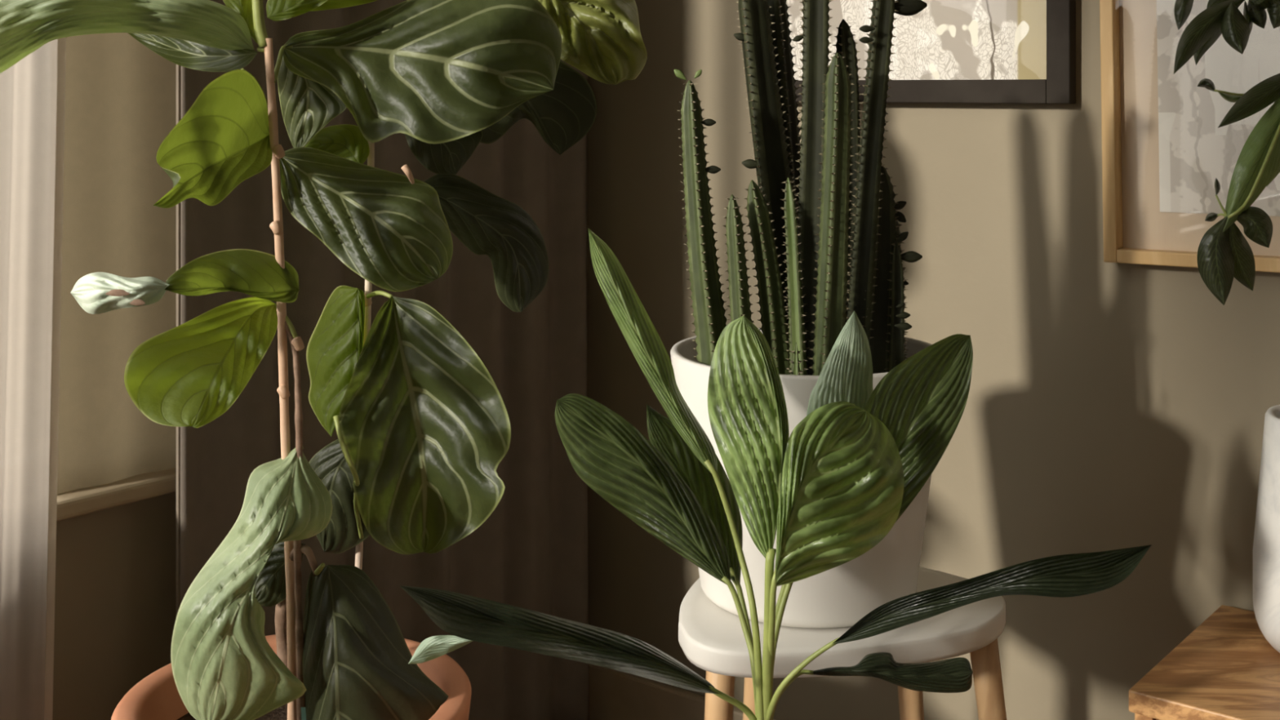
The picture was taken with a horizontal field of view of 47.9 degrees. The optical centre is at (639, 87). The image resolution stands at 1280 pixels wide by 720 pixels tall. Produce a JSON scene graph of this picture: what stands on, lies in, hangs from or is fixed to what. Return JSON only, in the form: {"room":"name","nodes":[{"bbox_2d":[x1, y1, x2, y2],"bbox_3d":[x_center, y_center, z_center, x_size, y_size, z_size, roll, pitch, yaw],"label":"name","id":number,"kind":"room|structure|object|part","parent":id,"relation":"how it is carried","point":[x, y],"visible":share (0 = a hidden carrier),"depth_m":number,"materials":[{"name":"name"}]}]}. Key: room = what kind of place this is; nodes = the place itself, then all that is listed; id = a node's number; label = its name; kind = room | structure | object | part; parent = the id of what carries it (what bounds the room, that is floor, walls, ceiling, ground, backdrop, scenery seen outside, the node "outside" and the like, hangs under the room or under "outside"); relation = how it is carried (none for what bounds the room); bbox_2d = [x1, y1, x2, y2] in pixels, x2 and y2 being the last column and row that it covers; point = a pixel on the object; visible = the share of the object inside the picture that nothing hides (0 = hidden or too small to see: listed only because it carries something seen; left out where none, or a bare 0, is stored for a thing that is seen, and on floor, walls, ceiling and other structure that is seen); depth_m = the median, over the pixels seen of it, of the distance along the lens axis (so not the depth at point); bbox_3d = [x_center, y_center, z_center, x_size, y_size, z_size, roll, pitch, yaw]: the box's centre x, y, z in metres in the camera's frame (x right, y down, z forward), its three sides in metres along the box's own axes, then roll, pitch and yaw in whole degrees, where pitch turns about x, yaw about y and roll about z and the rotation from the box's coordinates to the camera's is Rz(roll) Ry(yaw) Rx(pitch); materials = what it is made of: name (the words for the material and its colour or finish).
{"room":"living room","nodes":[
{"label":"living room","id":0,"kind":"room"},
{"bbox_2d":[52,491,176,719],"bbox_3d":[-2.294,-0.310,-0.452,0.080,2.620,7.000,0,0,38],"label":"wall","id":1,"kind":"structure","parent":0,"point":[115,591],"depth_m":1.63,"materials":[{"name":"paint"}]},
{"bbox_2d":[0,37,66,719],"bbox_3d":[-2.315,-0.258,-0.655,0.020,2.475,5.856,0,0,38],"label":"sheer curtain","id":2,"kind":"object","parent":1,"relation":"hanging from","point":[33,90],"visible":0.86,"depth_m":1.47,"materials":[{"name":"sheer fabric"}]},
{"bbox_2d":[56,467,176,521],"bbox_3d":[-2.275,0.456,-0.486,0.052,0.022,5.570,0,0,38],"label":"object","id":3,"kind":"structure","parent":1,"relation":"attached to","point":[78,502],"depth_m":1.60,"materials":[{"name":"beige wood"}]},
{"bbox_2d":[57,32,176,494],"bbox_3d":[-0.602,-0.496,1.645,0.036,1.883,0.170,0,0,39],"label":"roller blind","id":4,"kind":"object","parent":1,"relation":"attached to","point":[121,94],"visible":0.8,"depth_m":1.62,"materials":[{"name":"beige fabric"}]},
{"bbox_2d":[176,0,589,719],"bbox_3d":[-0.306,-0.261,1.908,0.035,2.482,0.770,0,0,39],"label":"drape","id":5,"kind":"object","parent":1,"relation":"hanging from","point":[531,553],"visible":0.3,"depth_m":2.00,"materials":[{"name":"brown fabric"}]},
{"bbox_2d":[586,0,1279,719],"bbox_3d":[1.271,-0.310,1.235,3.560,2.620,0.080,0,0,38],"label":"wall","id":6,"kind":"structure","parent":0,"point":[1109,406],"depth_m":1.81,"materials":[{"name":"paint"}]},
{"bbox_2d":[588,663,775,719],"bbox_3d":[1.242,0.947,1.198,3.400,0.106,0.016,0,0,38],"label":"baseboard","id":7,"kind":"structure","parent":6,"relation":"attached to","point":[614,695],"depth_m":2.18,"materials":[{"name":"brown wood"}]},
{"bbox_2d":[786,0,1075,103],"bbox_3d":[0.350,-0.220,1.900,0.457,0.479,0.023,0,0,38],"label":"framed picture","id":8,"kind":"object","parent":6,"relation":"attached to","point":[972,51],"visible":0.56,"depth_m":1.84,"materials":[{"name":"beige paper"}]},
{"bbox_2d":[786,0,1046,79],"bbox_3d":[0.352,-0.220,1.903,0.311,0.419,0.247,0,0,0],"label":"print","id":9,"kind":"object","parent":8,"relation":"on","point":[948,39],"depth_m":1.86},
{"bbox_2d":[1099,0,1279,272],"bbox_3d":[0.753,-0.108,1.576,0.510,0.632,0.028,0,0,38],"label":"framed picture","id":10,"kind":"object","parent":6,"relation":"attached to","point":[1164,148],"visible":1,"depth_m":1.69,"materials":[{"name":"beige paper"}]},
{"bbox_2d":[1156,0,1279,216],"bbox_3d":[0.757,-0.108,1.581,0.386,0.508,0.001,0,0,38],"label":"print","id":11,"kind":"object","parent":10,"relation":"attached to","point":[1193,152],"depth_m":1.67},
{"bbox_3d":[-0.932,1.025,-1.535,7.243,0.050,7.820,0,0,0],"label":"floor","id":12,"kind":"structure","parent":0,"visible":0},
{"bbox_2d":[0,0,647,719],"bbox_3d":[-0.314,0.422,1.459,0.344,1.157,0.718,0,0,34],"label":"fiddle leaf fig","id":13,"kind":"object","parent":12,"relation":"on","point":[422,424],"visible":1,"depth_m":1.44,"materials":[{"name":"plant"}]},
{"bbox_2d":[111,634,471,719],"bbox_3d":[-0.339,0.799,1.420,0.344,0.402,0.344,0,0,0],"label":"pot","id":14,"kind":"object","parent":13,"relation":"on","point":[157,696],"depth_m":1.41,"materials":[{"name":"ceramic"}]},
{"bbox_2d":[399,227,1151,719],"bbox_3d":[0.102,0.558,1.120,0.549,0.884,0.280,0,0,0],"label":"plant","id":15,"kind":"object","parent":12,"relation":"on","point":[832,490],"visible":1,"depth_m":1.12,"materials":[{"name":"green plant"}]},
{"bbox_2d":[678,566,1006,719],"bbox_3d":[0.220,0.754,1.447,0.366,0.494,0.306,0,0,0],"label":"stool","id":16,"kind":"object","parent":12,"relation":"on","point":[711,637],"visible":0.55,"depth_m":1.35,"materials":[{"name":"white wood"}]},
{"bbox_3d":[0.070,0.765,1.392,0.055,0.471,0.029,0,0,-40],"label":"leg","id":17,"kind":"part","parent":16,"relation":"part of","materials":[{"name":"brown wood"}]},
{"bbox_3d":[0.123,0.765,1.578,0.053,0.471,0.029,0,0,40],"label":"leg","id":18,"kind":"part","parent":16,"relation":"part of","materials":[{"name":"brown wood"}]},
{"bbox_2d":[670,0,931,628],"bbox_3d":[0.168,0.193,1.450,0.275,0.630,0.275,0,0,13],"label":"potted cactus","id":19,"kind":"object","parent":16,"relation":"on","point":[827,238],"visible":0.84,"depth_m":1.42,"materials":[{"name":"green plant"}]},
{"bbox_3d":[0.064,0.145,1.410,0.039,0.306,0.037,0,0,-42],"label":"stem","id":20,"kind":"part","parent":19,"relation":"part of","materials":[{"name":"green plant"}]},
{"bbox_3d":[0.097,0.201,1.400,0.023,0.194,0.023,0,0,-44],"label":"stem","id":21,"kind":"part","parent":19,"relation":"part of","materials":[{"name":"green plant"}]},
{"bbox_3d":[0.144,0.097,1.492,0.082,0.427,0.046,0,0,0],"label":"stem","id":22,"kind":"part","parent":19,"relation":"part of","materials":[{"name":"green plant"}]},
{"bbox_3d":[0.127,0.194,1.420,0.038,0.207,0.030,0,0,-30],"label":"stem","id":23,"kind":"part","parent":19,"relation":"part of","materials":[{"name":"green plant"}]},
{"bbox_3d":[0.160,0.095,1.522,0.060,0.427,0.048,0,0,26],"label":"stem","id":24,"kind":"part","parent":19,"relation":"part of","materials":[{"name":"green plant"}]},
{"bbox_3d":[0.152,0.192,1.400,0.025,0.210,0.020,0,0,0],"label":"stem","id":25,"kind":"part","parent":19,"relation":"part of","materials":[{"name":"green plant"}]},
{"bbox_3d":[0.148,0.269,1.365,0.009,0.056,0.009,0,0,22],"label":"stem","id":26,"kind":"part","parent":19,"relation":"part of","materials":[{"name":"green plant"}]},
{"bbox_2d":[670,328,931,628],"bbox_3d":[0.168,0.386,1.450,0.276,0.244,0.276,0,0,0],"label":"pot","id":27,"kind":"object","parent":19,"relation":"on","point":[840,596],"depth_m":1.36,"materials":[{"name":"white ceramic"}]},
{"bbox_3d":[0.177,0.088,1.470,0.037,0.420,0.034,0,0,16],"label":"stem","id":28,"kind":"part","parent":19,"relation":"part of","materials":[{"name":"green plant"}]},
{"bbox_3d":[0.186,0.132,1.390,0.032,0.332,0.026,0,0,-19],"label":"stem","id":29,"kind":"part","parent":19,"relation":"part of","materials":[{"name":"green plant"}]},
{"bbox_3d":[0.214,0.114,1.480,0.025,0.369,0.024,0,0,0],"label":"stem","id":30,"kind":"part","parent":19,"relation":"part of","materials":[{"name":"green plant"}]},
{"bbox_3d":[0.228,0.095,1.439,0.053,0.413,0.028,0,0,6],"label":"stem","id":31,"kind":"part","parent":19,"relation":"part of","materials":[{"name":"green plant"}]},
{"bbox_3d":[0.234,0.187,1.450,0.043,0.221,0.039,0,0,-12],"label":"stem","id":32,"kind":"part","parent":19,"relation":"part of","materials":[{"name":"green plant"}]},
{"bbox_3d":[0.257,0.225,1.440,0.017,0.145,0.017,0,0,16],"label":"stem","id":33,"kind":"part","parent":19,"relation":"part of","materials":[{"name":"green plant"}]},
{"bbox_3d":[0.251,0.208,1.460,0.027,0.180,0.027,0,0,34],"label":"stem","id":34,"kind":"part","parent":19,"relation":"part of","materials":[{"name":"green plant"}]},
{"bbox_3d":[0.298,0.765,1.570,0.061,0.471,0.029,0,0,-40],"label":"leg","id":35,"kind":"part","parent":16,"relation":"part of","materials":[{"name":"brown wood"}]},
{"bbox_3d":[0.363,0.765,1.416,0.083,0.473,0.029,0,0,20],"label":"leg","id":36,"kind":"part","parent":16,"relation":"part of","materials":[{"name":"brown wood"}]},
{"bbox_2d":[1128,604,1279,719],"bbox_3d":[1.035,0.794,1.147,1.200,0.411,0.316,0,0,39],"label":"sideboard","id":37,"kind":"object","parent":12,"relation":"on","point":[1226,668],"visible":1,"depth_m":1.44,"materials":[{"name":"brown wood"}]},
{"bbox_3d":[0.582,0.755,1.520,0.018,0.289,0.291,0,0,38],"label":"panel","id":38,"kind":"part","parent":37,"relation":"part of","materials":[{"name":"brown wood"}]},
{"bbox_2d":[1173,0,1279,653],"bbox_3d":[0.660,0.226,1.479,0.312,0.727,0.176,0,0,-8],"label":"potted tree","id":39,"kind":"object","parent":37,"relation":"on","point":[1224,252],"visible":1,"depth_m":1.40,"materials":[{"name":"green plant"}]},
{"bbox_3d":[0.728,0.465,1.490,0.174,0.248,0.174,0,0,0],"label":"pot","id":40,"kind":"part","parent":39,"relation":"part of","materials":[{"name":"ceramic"}]}
]}

